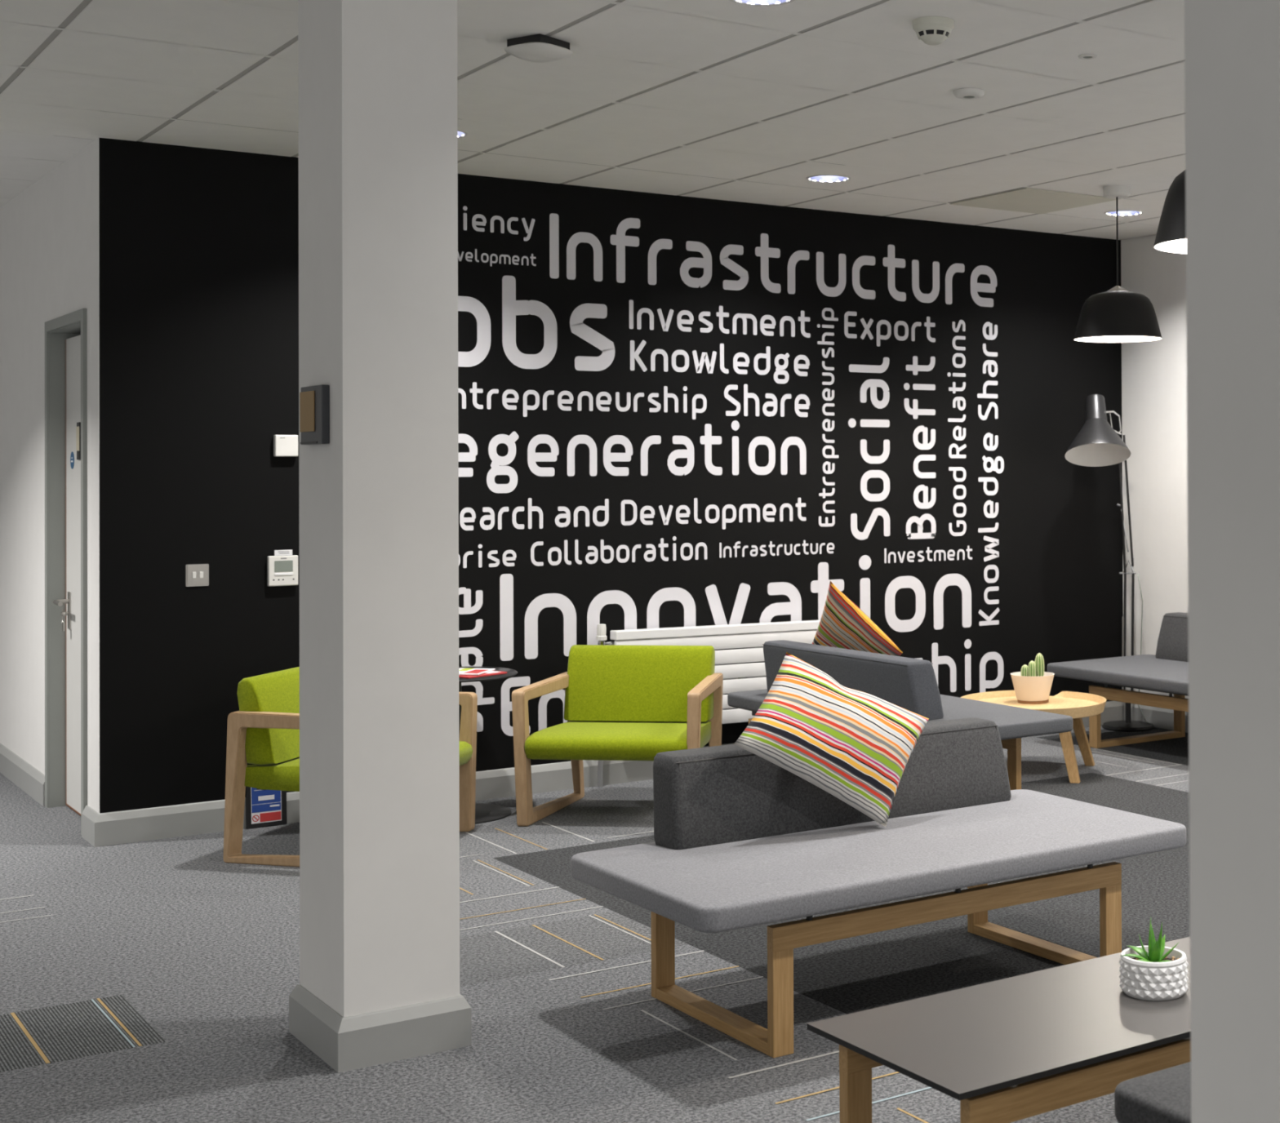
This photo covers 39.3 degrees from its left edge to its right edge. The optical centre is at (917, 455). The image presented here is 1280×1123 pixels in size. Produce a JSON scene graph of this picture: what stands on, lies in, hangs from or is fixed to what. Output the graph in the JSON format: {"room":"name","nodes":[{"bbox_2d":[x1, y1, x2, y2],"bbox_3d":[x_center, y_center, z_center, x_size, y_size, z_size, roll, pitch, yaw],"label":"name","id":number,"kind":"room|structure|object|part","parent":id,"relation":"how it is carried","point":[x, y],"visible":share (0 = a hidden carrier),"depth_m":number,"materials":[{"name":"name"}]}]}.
{"room":"office lounge","nodes":[
{"label":"office lounge","id":0,"kind":"room"},
{"bbox_2d":[0,109,99,813],"bbox_3d":[-4.555,0.086,8.803,0.140,2.903,4.821,0,-1,-36],"label":"wall","id":1,"kind":"structure","parent":0,"point":[50,231],"depth_m":7.86,"materials":[{"name":"white paint"}]},
{"bbox_2d":[0,743,44,806],"bbox_3d":[-4.913,1.479,9.151,0.021,0.124,3.807,0,-1,-36],"label":"baseboard","id":2,"kind":"structure","parent":1,"relation":"attached to","point":[15,769],"depth_m":8.01,"materials":[{"name":"grey paint"}]},
{"bbox_2d":[44,308,87,835],"bbox_3d":[-3.493,0.468,7.348,0.154,2.103,0.795,0,-1,-36],"label":"door","id":3,"kind":"structure","parent":1,"relation":"in","point":[65,335],"depth_m":7.59,"materials":[{"name":"laminate"}]},
{"bbox_3d":[-3.644,0.628,7.490,0.070,0.022,0.128,0,-1,-36],"label":"handle","id":4,"kind":"part","parent":3,"relation":"part of","materials":[{"name":"metal"}]},
{"bbox_3d":[-3.650,0.667,7.553,0.006,0.160,0.044,0,-1,-36],"label":"lock plate","id":5,"kind":"part","parent":3,"relation":"part of","materials":[{"name":"metal"}]},
{"bbox_2d":[0,0,1185,239],"bbox_3d":[-1.393,-1.362,5.006,10.291,0.201,14.912,0,-1,-36],"label":"ceiling","id":6,"kind":"structure","parent":0,"point":[724,90],"depth_m":6.11,"materials":[{"name":"tile"}]},
{"bbox_2d":[457,129,467,137],"bbox_3d":[-1.837,-1.299,6.772,0.202,0.114,0.202,0,-1,-36],"label":"recessed light","id":7,"kind":"object","parent":6,"relation":"in","point":[460,134],"visible":0.12,"depth_m":6.83,"materials":[{"name":"white plastic"}]},
{"bbox_2d":[504,33,573,62],"bbox_3d":[-1.151,-1.231,5.333,0.178,0.057,0.178,-1,-1,31],"label":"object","id":8,"kind":"object","parent":6,"relation":"attached to","point":[538,48],"visible":1,"depth_m":5.29,"materials":[{"name":"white plastic"}]},
{"bbox_2d":[728,0,795,6],"bbox_3d":[-0.431,-1.321,4.837,0.202,0.114,0.202,0,-1,-36],"label":"recessed light","id":9,"kind":"object","parent":6,"relation":"in","point":[748,2],"visible":1,"depth_m":4.92,"materials":[{"name":"white plastic"}]},
{"bbox_2d":[805,155,850,182],"bbox_3d":[-0.398,-1.296,7.870,0.202,0.114,0.202,0,-1,-36],"label":"recessed light","id":10,"kind":"object","parent":6,"relation":"in","point":[820,178],"visible":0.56,"depth_m":7.94,"materials":[{"name":"white plastic"}]},
{"bbox_2d":[911,16,954,45],"bbox_3d":[0.048,-1.235,5.123,0.124,0.065,0.124,0,-1,-36],"label":"smoke detector","id":11,"kind":"object","parent":6,"relation":"attached to","point":[931,30],"visible":1,"depth_m":5.08,"materials":[{"name":"beige plastic"}]},
{"bbox_2d":[953,88,984,99],"bbox_3d":[0.180,-1.250,6.073,0.110,0.022,0.110,0,-1,-36],"label":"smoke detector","id":12,"kind":"object","parent":6,"relation":"attached to","point":[963,93],"visible":1,"depth_m":6.04,"materials":[{"name":"white plastic"}]},
{"bbox_2d":[950,187,1119,213],"bbox_3d":[0.570,-1.239,8.553,0.580,0.005,0.588,0,-1,-36],"label":"ceiling panel","id":13,"kind":"object","parent":6,"relation":"attached to","point":[1028,200],"visible":1,"depth_m":8.53,"materials":[{"name":"white"}]},
{"bbox_2d":[1078,53,1097,59],"bbox_3d":[0.541,-1.264,5.561,0.060,0.005,0.060,0,-1,-36],"label":"ceiling sensor","id":14,"kind":"object","parent":6,"relation":"attached to","point":[1086,56],"visible":1,"depth_m":5.55,"materials":[{"name":"white plastic"}]},
{"bbox_2d":[1073,185,1162,342],"bbox_3d":[0.931,-0.893,8.148,0.410,0.707,0.410,0,-1,-36],"label":"pendant lamp","id":15,"kind":"object","parent":6,"relation":"hanging from","point":[1117,314],"visible":1,"depth_m":8.02,"materials":[{"name":"black plastic"}]},
{"bbox_3d":[0.930,-0.989,8.149,0.007,0.428,0.007,-1,-1,31],"label":"cord","id":16,"kind":"part","parent":15,"relation":"part of","materials":[{"name":"black metal"}]},
{"bbox_3d":[0.932,-0.651,8.146,0.410,0.223,0.410,0,-1,-36],"label":"lamp shade","id":17,"kind":"part","parent":15,"relation":"part of","materials":[{"name":"black metal"}]},
{"bbox_2d":[1104,195,1143,216],"bbox_3d":[1.058,-1.294,8.973,0.202,0.114,0.202,0,-1,-36],"label":"recessed light","id":18,"kind":"object","parent":6,"relation":"in","point":[1123,212],"visible":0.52,"depth_m":9.04,"materials":[{"name":"white plastic"}]},
{"bbox_2d":[1153,169,1186,253],"bbox_3d":[0.843,-0.921,4.742,0.410,0.707,0.410,0,-1,-36],"label":"pendant lamp","id":19,"kind":"object","parent":6,"relation":"hanging from","point":[1171,237],"visible":0.12,"depth_m":4.67,"materials":[{"name":"black plastic"}]},
{"bbox_2d":[0,724,1190,1122],"bbox_3d":[-1.345,1.489,4.953,10.111,0.002,14.800,0,-1,-36],"label":"floor","id":20,"kind":"structure","parent":0,"point":[153,981],"depth_m":5.01,"materials":[{"name":"carpet"}]},
{"bbox_2d":[245,786,287,829],"bbox_3d":[-2.656,1.396,7.159,0.160,0.235,0.025,0,-1,-36],"label":"framed notice","id":21,"kind":"object","parent":20,"relation":"on","point":[264,808],"visible":0.71,"depth_m":7.15,"materials":[{"name":"black plastic"}]},
{"bbox_2d":[251,790,280,807],"bbox_3d":[-2.654,1.386,7.152,0.116,0.099,0.001,0,-3,-36],"label":"print","id":22,"kind":"object","parent":21,"relation":"attached to","point":[269,797],"depth_m":7.15},
{"bbox_3d":[-2.655,1.373,7.154,0.116,0.156,0.002,0,-3,-36],"label":"blue panel","id":23,"kind":"part","parent":21,"relation":"part of","materials":[{"name":"blue paper"}]},
{"bbox_3d":[-2.638,1.474,7.158,0.084,0.034,0.001,0,-4,-36],"label":"red panel","id":24,"kind":"part","parent":21,"relation":"part of","materials":[{"name":"red paper"}]},
{"bbox_2d":[222,666,477,866],"bbox_3d":[-2.175,1.168,6.761,0.685,0.681,0.796,0,0,11],"label":"armchair","id":25,"kind":"object","parent":20,"relation":"on","point":[263,750],"visible":0.44,"depth_m":6.49,"materials":[{"name":"green fabric"}]},
{"bbox_3d":[-2.243,1.225,6.424,0.679,0.561,0.064,0,0,15],"label":"frame","id":26,"kind":"part","parent":25,"relation":"part of","materials":[{"name":"brown wood"}]},
{"bbox_3d":[-2.387,0.989,6.803,0.156,0.319,0.648,0,0,11],"label":"backrest","id":27,"kind":"part","parent":25,"relation":"part of","materials":[{"name":"green fabric"}]},
{"bbox_3d":[-2.161,1.190,6.759,0.656,0.108,0.692,0,0,11],"label":"seat","id":28,"kind":"part","parent":25,"relation":"part of","materials":[{"name":"green fabric"}]},
{"bbox_3d":[-2.116,1.230,7.100,0.679,0.561,0.064,0,0,7],"label":"frame","id":29,"kind":"part","parent":25,"relation":"part of","materials":[{"name":"brown wood"}]},
{"bbox_2d":[288,0,471,1072],"bbox_3d":[-1.378,0.060,4.482,0.335,2.853,0.387,0,-1,-36],"label":"pillar","id":30,"kind":"structure","parent":20,"relation":"on","point":[379,984],"depth_m":4.35,"materials":[{"name":"white paint"}]},
{"bbox_2d":[299,384,329,444],"bbox_3d":[-1.511,-0.101,4.396,0.023,0.146,0.168,0,-1,-36],"label":"card holder","id":31,"kind":"object","parent":30,"relation":"attached to","point":[314,401],"visible":1,"depth_m":4.37,"materials":[{"name":"grey plastic"}]},
{"bbox_3d":[-1.371,1.424,4.471,0.335,0.124,0.387,0,-1,-36],"label":"skirting","id":32,"kind":"part","parent":30,"relation":"part of","materials":[{"name":"grey paint"}]},
{"bbox_2d":[458,666,517,824],"bbox_3d":[-1.939,1.214,7.373,0.512,0.597,0.512,0,-1,-36],"label":"side table","id":33,"kind":"object","parent":20,"relation":"on","point":[484,813],"visible":0.31,"depth_m":7.36,"materials":[{"name":"black metal"}]},
{"bbox_2d":[458,667,506,678],"bbox_3d":[-1.892,0.911,7.340,0.280,0.008,0.210,-1,-1,34],"label":"magazine","id":34,"kind":"object","parent":33,"relation":"on","point":[491,673],"visible":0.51,"depth_m":7.26,"materials":[{"name":"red paper"}]},
{"bbox_2d":[458,668,495,675],"bbox_3d":[-1.922,0.903,7.330,0.260,0.007,0.190,0,0,8],"label":"magazine","id":35,"kind":"object","parent":34,"relation":"on","point":[461,671],"visible":0.56,"depth_m":7.31,"materials":[{"name":"white paper"}]},
{"bbox_2d":[458,668,473,671],"bbox_3d":[-1.896,0.900,7.372,0.040,0.001,0.090,0,0,8],"label":"print","id":36,"kind":"object","parent":35,"relation":"on","point":[460,669],"depth_m":7.37},
{"bbox_2d":[463,669,488,673],"bbox_3d":[-1.835,0.899,7.303,0.060,0.001,0.130,0,0,8],"label":"print","id":37,"kind":"object","parent":35,"relation":"on","point":[469,671],"depth_m":7.30},
{"bbox_2d":[511,644,723,826],"bbox_3d":[-1.226,1.169,7.408,0.781,0.681,0.672,0,0,6],"label":"armchair","id":38,"kind":"object","parent":20,"relation":"on","point":[623,702],"visible":0.86,"depth_m":7.54,"materials":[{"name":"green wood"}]},
{"bbox_3d":[-1.561,1.231,7.448,0.063,0.561,0.666,0,0,10],"label":"frame","id":39,"kind":"part","parent":38,"relation":"part of","materials":[{"name":"brown wood"}]},
{"bbox_3d":[-1.227,1.191,7.394,0.679,0.108,0.644,0,0,6],"label":"seat","id":40,"kind":"part","parent":38,"relation":"part of","materials":[{"name":"green fabric"}]},
{"bbox_3d":[-1.204,0.990,7.620,0.636,0.319,0.153,0,0,6],"label":"backrest","id":41,"kind":"part","parent":38,"relation":"part of","materials":[{"name":"green fabric"}]},
{"bbox_3d":[-0.889,1.227,7.378,0.063,0.561,0.666,0,0,2],"label":"frame","id":42,"kind":"part","parent":38,"relation":"part of","materials":[{"name":"brown wood"}]},
{"bbox_2d":[570,717,1186,1057],"bbox_3d":[-0.075,1.149,4.859,1.595,0.669,0.755,0,-1,-36],"label":"bench","id":43,"kind":"object","parent":20,"relation":"on","point":[742,840],"visible":0.98,"depth_m":4.75,"materials":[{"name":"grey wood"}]},
{"bbox_3d":[-0.699,1.356,4.825,0.059,0.260,0.028,0,-1,-36],"label":"leg","id":44,"kind":"part","parent":43,"relation":"part of","materials":[{"name":"brown wood"}]},
{"bbox_3d":[-0.337,1.350,4.334,0.059,0.260,0.028,0,-1,-36],"label":"leg","id":45,"kind":"part","parent":43,"relation":"part of","materials":[{"name":"brown wood"}]},
{"bbox_2d":[733,652,928,826],"bbox_3d":[-0.235,0.801,4.933,0.655,0.494,0.171,0,-1,-30],"label":"striped cushion","id":46,"kind":"object","parent":43,"relation":"on","point":[855,746],"visible":1,"depth_m":4.88,"materials":[{"name":"fabric"}]},
{"bbox_3d":[-0.225,0.940,5.101,1.166,0.244,0.174,0,-1,-36],"label":"backrest","id":47,"kind":"part","parent":43,"relation":"part of","materials":[{"name":"grey fabric"}]},
{"bbox_3d":[-0.075,1.088,4.860,1.595,0.074,0.755,0,-1,-36],"label":"seat","id":48,"kind":"part","parent":43,"relation":"part of","materials":[{"name":"grey fabric"}]},
{"bbox_3d":[0.106,1.192,4.663,1.163,0.060,0.029,0,-1,-36],"label":"rail","id":49,"kind":"part","parent":43,"relation":"part of","materials":[{"name":"brown wood"}]},
{"bbox_3d":[0.189,1.357,5.479,0.059,0.260,0.028,0,-1,-36],"label":"leg","id":50,"kind":"part","parent":43,"relation":"part of","materials":[{"name":"brown wood"}]},
{"bbox_3d":[0.551,1.351,4.988,0.059,0.260,0.028,0,-1,-36],"label":"leg","id":51,"kind":"part","parent":43,"relation":"part of","materials":[{"name":"brown wood"}]},
{"bbox_2d":[727,640,1072,790],"bbox_3d":[-0.113,1.172,7.668,0.755,0.669,1.595,0,-1,-36],"label":"bench","id":52,"kind":"object","parent":20,"relation":"on","point":[910,684],"visible":0.41,"depth_m":7.30,"materials":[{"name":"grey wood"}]},
{"bbox_3d":[-0.299,0.960,7.562,0.174,0.244,1.166,0,-1,-36],"label":"backrest","id":53,"kind":"part","parent":52,"relation":"part of","materials":[{"name":"grey fabric"}]},
{"bbox_2d":[812,581,902,656],"bbox_3d":[-0.274,0.808,7.932,0.545,0.498,0.273,0,0,19],"label":"striped cushion","id":54,"kind":"object","parent":52,"relation":"on","point":[842,624],"visible":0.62,"depth_m":7.83,"materials":[{"name":"fabric"}]},
{"bbox_3d":[-0.113,1.111,7.669,0.755,0.074,1.595,0,-1,-36],"label":"seat","id":55,"kind":"part","parent":52,"relation":"part of","materials":[{"name":"grey fabric"}]},
{"bbox_3d":[0.083,1.218,7.849,0.029,0.060,1.163,0,-1,-36],"label":"rail","id":56,"kind":"part","parent":52,"relation":"part of","materials":[{"name":"brown wood"}]},
{"bbox_3d":[0.411,1.372,7.403,0.028,0.260,0.059,0,-1,-36],"label":"leg","id":57,"kind":"part","parent":52,"relation":"part of","materials":[{"name":"brown wood"}]},
{"bbox_2d":[807,937,1191,1122],"bbox_3d":[0.413,1.293,3.608,1.200,0.354,0.489,0,-1,-36],"label":"coffee table","id":58,"kind":"object","parent":20,"relation":"on","point":[1020,1047],"visible":0.55,"depth_m":3.39,"materials":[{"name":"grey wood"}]},
{"bbox_3d":[-0.120,1.340,3.455,0.059,0.262,0.028,0,-1,-36],"label":"leg","id":59,"kind":"part","parent":58,"relation":"part of","materials":[{"name":"brown wood"}]},
{"bbox_3d":[0.298,1.180,3.764,1.100,0.060,0.029,0,-1,-36],"label":"rail","id":60,"kind":"part","parent":58,"relation":"part of","materials":[{"name":"brown wood"}]},
{"bbox_3d":[0.528,1.177,3.451,1.100,0.060,0.029,0,-1,-36],"label":"rail","id":61,"kind":"part","parent":58,"relation":"part of","materials":[{"name":"brown wood"}]},
{"bbox_2d":[1119,918,1188,1000],"bbox_3d":[0.491,1.038,3.648,0.144,0.156,0.146,0,-1,-36],"label":"potted succulent","id":62,"kind":"object","parent":58,"relation":"on","point":[1155,971],"visible":1,"depth_m":3.60,"materials":[{"name":"white ceramic"}]},
{"bbox_2d":[1119,946,1188,1000],"bbox_3d":[0.492,1.077,3.647,0.144,0.078,0.144,0,-1,-36],"label":"pot","id":63,"kind":"object","parent":62,"relation":"attached to","point":[1148,973],"depth_m":3.60,"materials":[{"name":"white ceramic"}]},
{"bbox_2d":[960,690,1106,783],"bbox_3d":[0.551,1.336,8.364,0.702,0.346,0.702,0,0,14],"label":"coffee table","id":64,"kind":"object","parent":20,"relation":"on","point":[1077,705],"visible":0.55,"depth_m":8.44,"materials":[{"name":"brown wood"}]},
{"bbox_2d":[1010,653,1054,704],"bbox_3d":[0.559,1.075,8.497,0.214,0.238,0.214,-1,-1,36],"label":"potted cactus","id":65,"kind":"object","parent":64,"relation":"on","point":[1032,685],"visible":1,"depth_m":8.43,"materials":[{"name":"beige ceramic"}]},
{"bbox_3d":[0.523,1.051,8.492,0.037,0.072,0.037,-1,-1,36],"label":"cactus stem","id":66,"kind":"part","parent":65,"relation":"part of","materials":[{"name":"green plant"}]},
{"bbox_3d":[0.556,1.040,8.479,0.038,0.092,0.037,-1,-1,36],"label":"cactus stem","id":67,"kind":"part","parent":65,"relation":"part of","materials":[{"name":"green plant"}]},
{"bbox_2d":[1010,671,1054,701],"bbox_3d":[0.559,1.120,8.497,0.214,0.122,0.214,-1,-1,36],"label":"pot","id":68,"kind":"object","parent":65,"relation":"attached to","point":[1028,686],"depth_m":8.42,"materials":[{"name":"beige ceramic"}]},
{"bbox_3d":[0.593,1.022,8.493,0.043,0.128,0.043,-1,-1,36],"label":"cactus stem","id":69,"kind":"part","parent":65,"relation":"part of","materials":[{"name":"green plant"}]},
{"bbox_2d":[960,690,1106,719],"bbox_3d":[0.551,1.190,8.365,0.702,0.054,0.702,0,0,14],"label":"tray","id":70,"kind":"object","parent":64,"relation":"on","point":[1073,704],"depth_m":8.46,"materials":[{"name":"brown wood"}]},
{"bbox_3d":[0.701,1.360,8.122,0.071,0.292,0.168,0,-1,-35],"label":"leg","id":71,"kind":"part","parent":64,"relation":"part of","materials":[{"name":"brown wood"}]},
{"bbox_3d":[0.793,1.363,8.513,0.168,0.292,0.071,0,-1,-35],"label":"leg","id":72,"kind":"part","parent":64,"relation":"part of","materials":[{"name":"brown wood"}]},
{"bbox_2d":[1064,394,1154,732],"bbox_3d":[1.079,0.591,9.612,0.347,1.851,0.653,-1,-1,39],"label":"floor lamp","id":73,"kind":"object","parent":20,"relation":"on","point":[1096,444],"visible":0.96,"depth_m":9.64,"materials":[{"name":"black metal"}]},
{"bbox_3d":[0.978,-0.138,9.497,0.348,0.395,0.341,0,-1,-36],"label":"lamp shade","id":74,"kind":"part","parent":73,"relation":"part of","materials":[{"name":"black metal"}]},
{"bbox_3d":[1.154,0.264,9.746,0.045,0.784,0.115,-1,-1,41],"label":"arm","id":75,"kind":"part","parent":73,"relation":"part of","materials":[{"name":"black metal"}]},
{"bbox_3d":[1.175,1.402,9.764,0.060,0.170,0.032,0,0,0],"label":"post","id":76,"kind":"part","parent":73,"relation":"part of","materials":[{"name":"black metal"}]},
{"bbox_3d":[1.179,0.992,9.768,0.068,0.670,0.015,0,0,0],"label":"arm","id":77,"kind":"part","parent":73,"relation":"part of","materials":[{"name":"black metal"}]},
{"bbox_2d":[1047,612,1188,748],"bbox_3d":[1.444,1.174,8.825,0.755,0.669,1.595,0,-1,-36],"label":"bench","id":78,"kind":"object","parent":20,"relation":"on","point":[1166,671],"visible":0.59,"depth_m":9.05,"materials":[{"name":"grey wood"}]},
{"bbox_3d":[0.922,1.383,9.087,0.028,0.260,0.059,0,-1,-36],"label":"leg","id":79,"kind":"part","parent":78,"relation":"part of","materials":[{"name":"brown wood"}]},
{"bbox_3d":[1.444,1.113,8.826,0.755,0.074,1.595,0,-1,-36],"label":"seat","id":80,"kind":"part","parent":78,"relation":"part of","materials":[{"name":"grey fabric"}]},
{"bbox_3d":[1.248,1.219,8.645,0.029,0.060,1.163,0,-1,-36],"label":"rail","id":81,"kind":"part","parent":78,"relation":"part of","materials":[{"name":"brown wood"}]},
{"bbox_3d":[1.683,0.962,8.976,0.174,0.244,1.166,0,-1,-36],"label":"backrest","id":82,"kind":"part","parent":78,"relation":"part of","materials":[{"name":"grey fabric"}]},
{"bbox_3d":[1.413,1.384,9.449,0.028,0.260,0.059,0,-1,-36],"label":"leg","id":83,"kind":"part","parent":78,"relation":"part of","materials":[{"name":"brown wood"}]},
{"bbox_2d":[1114,1062,1191,1122],"bbox_3d":[1.176,1.128,3.085,1.595,0.669,0.755,0,-1,-36],"label":"bench","id":84,"kind":"object","parent":20,"relation":"on","point":[1162,1096],"visible":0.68,"depth_m":2.87,"materials":[{"name":"grey fabric"}]},
{"bbox_2d":[1184,0,1279,1122],"bbox_3d":[0.520,0.029,1.905,0.335,2.853,0.384,0,-1,-36],"label":"pillar","id":85,"kind":"structure","parent":20,"relation":"on","point":[1232,47],"depth_m":1.90,"materials":[{"name":"white paint"}]},
{"bbox_2d":[98,111,1123,813],"bbox_3d":[-0.979,0.066,8.518,5.556,2.903,0.120,0,-1,-36],"label":"wall","id":86,"kind":"structure","parent":0,"point":[199,246],"depth_m":8.12,"materials":[{"name":"black paint"}]},
{"bbox_2d":[185,564,208,586],"bbox_3d":[-2.883,0.480,7.028,0.088,0.088,0.011,0,-1,-36],"label":"light switch","id":87,"kind":"object","parent":86,"relation":"attached to","point":[196,575],"visible":1,"depth_m":7.03,"materials":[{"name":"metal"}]},
{"bbox_2d":[266,555,297,586],"bbox_3d":[-2.610,0.474,7.220,0.120,0.124,0.026,0,-1,-36],"label":"thermostat","id":88,"kind":"object","parent":86,"relation":"attached to","point":[282,571],"visible":1,"depth_m":7.21,"materials":[{"name":"white plastic"}]},
{"bbox_2d":[274,549,292,555],"bbox_3d":[-2.606,0.400,7.213,0.072,0.024,0.001,0,-1,-36],"label":"paper label","id":89,"kind":"object","parent":88,"relation":"attached to","point":[277,553],"visible":1,"depth_m":7.21,"materials":[{"name":"white paper"}]},
{"bbox_2d":[273,435,297,456],"bbox_3d":[-2.602,-0.040,7.230,0.093,0.089,0.030,0,-1,-36],"label":"wall sensor","id":90,"kind":"object","parent":86,"relation":"attached to","point":[283,445],"visible":1,"depth_m":7.22,"materials":[{"name":"white plastic"}]},
{"bbox_2d":[81,701,1124,847],"bbox_3d":[-1.063,1.455,8.483,5.428,0.124,0.234,0,-1,-36],"label":"baseboard","id":91,"kind":"structure","parent":86,"relation":"attached to","point":[108,828],"depth_m":7.11,"materials":[{"name":"grey paint"}]},
{"bbox_2d":[595,620,820,787],"bbox_3d":[-0.944,1.151,8.381,1.283,0.744,0.069,1,-1,-36],"label":"radiator","id":92,"kind":"object","parent":86,"relation":"attached to","point":[721,640],"visible":0.34,"depth_m":8.39,"materials":[{"name":"metal"}]},
{"bbox_3d":[-1.444,0.809,8.028,0.049,0.076,0.049,1,-1,-36],"label":"valve knob","id":93,"kind":"part","parent":92,"relation":"part of","materials":[{"name":"white plastic"}]},
{"bbox_3d":[-0.910,0.834,8.406,1.206,0.042,0.064,1,-1,-36],"label":"rail","id":94,"kind":"part","parent":92,"relation":"part of","materials":[{"name":"metal"}]},
{"bbox_2d":[457,206,1004,736],"bbox_3d":[-0.937,0.105,8.472,3.498,2.429,0.001,0,-1,-36],"label":"wall lettering","id":95,"kind":"object","parent":86,"relation":"attached to","point":[511,307],"visible":0.82,"depth_m":8.38,"materials":[{"name":"white paint"}]},
{"bbox_2d":[1120,217,1188,698],"bbox_3d":[4.192,0.021,6.055,0.150,2.903,9.979,0,-1,-36],"label":"wall","id":96,"kind":"structure","parent":0,"point":[1154,372],"depth_m":9.81,"materials":[{"name":"white paint"}]},
{"bbox_2d":[1123,702,1188,733],"bbox_3d":[4.136,1.410,5.983,0.021,0.124,9.956,0,-1,-36],"label":"baseboard","id":97,"kind":"structure","parent":96,"relation":"attached to","point":[1162,718],"depth_m":9.78,"materials":[{"name":"grey paint"}]}
]}

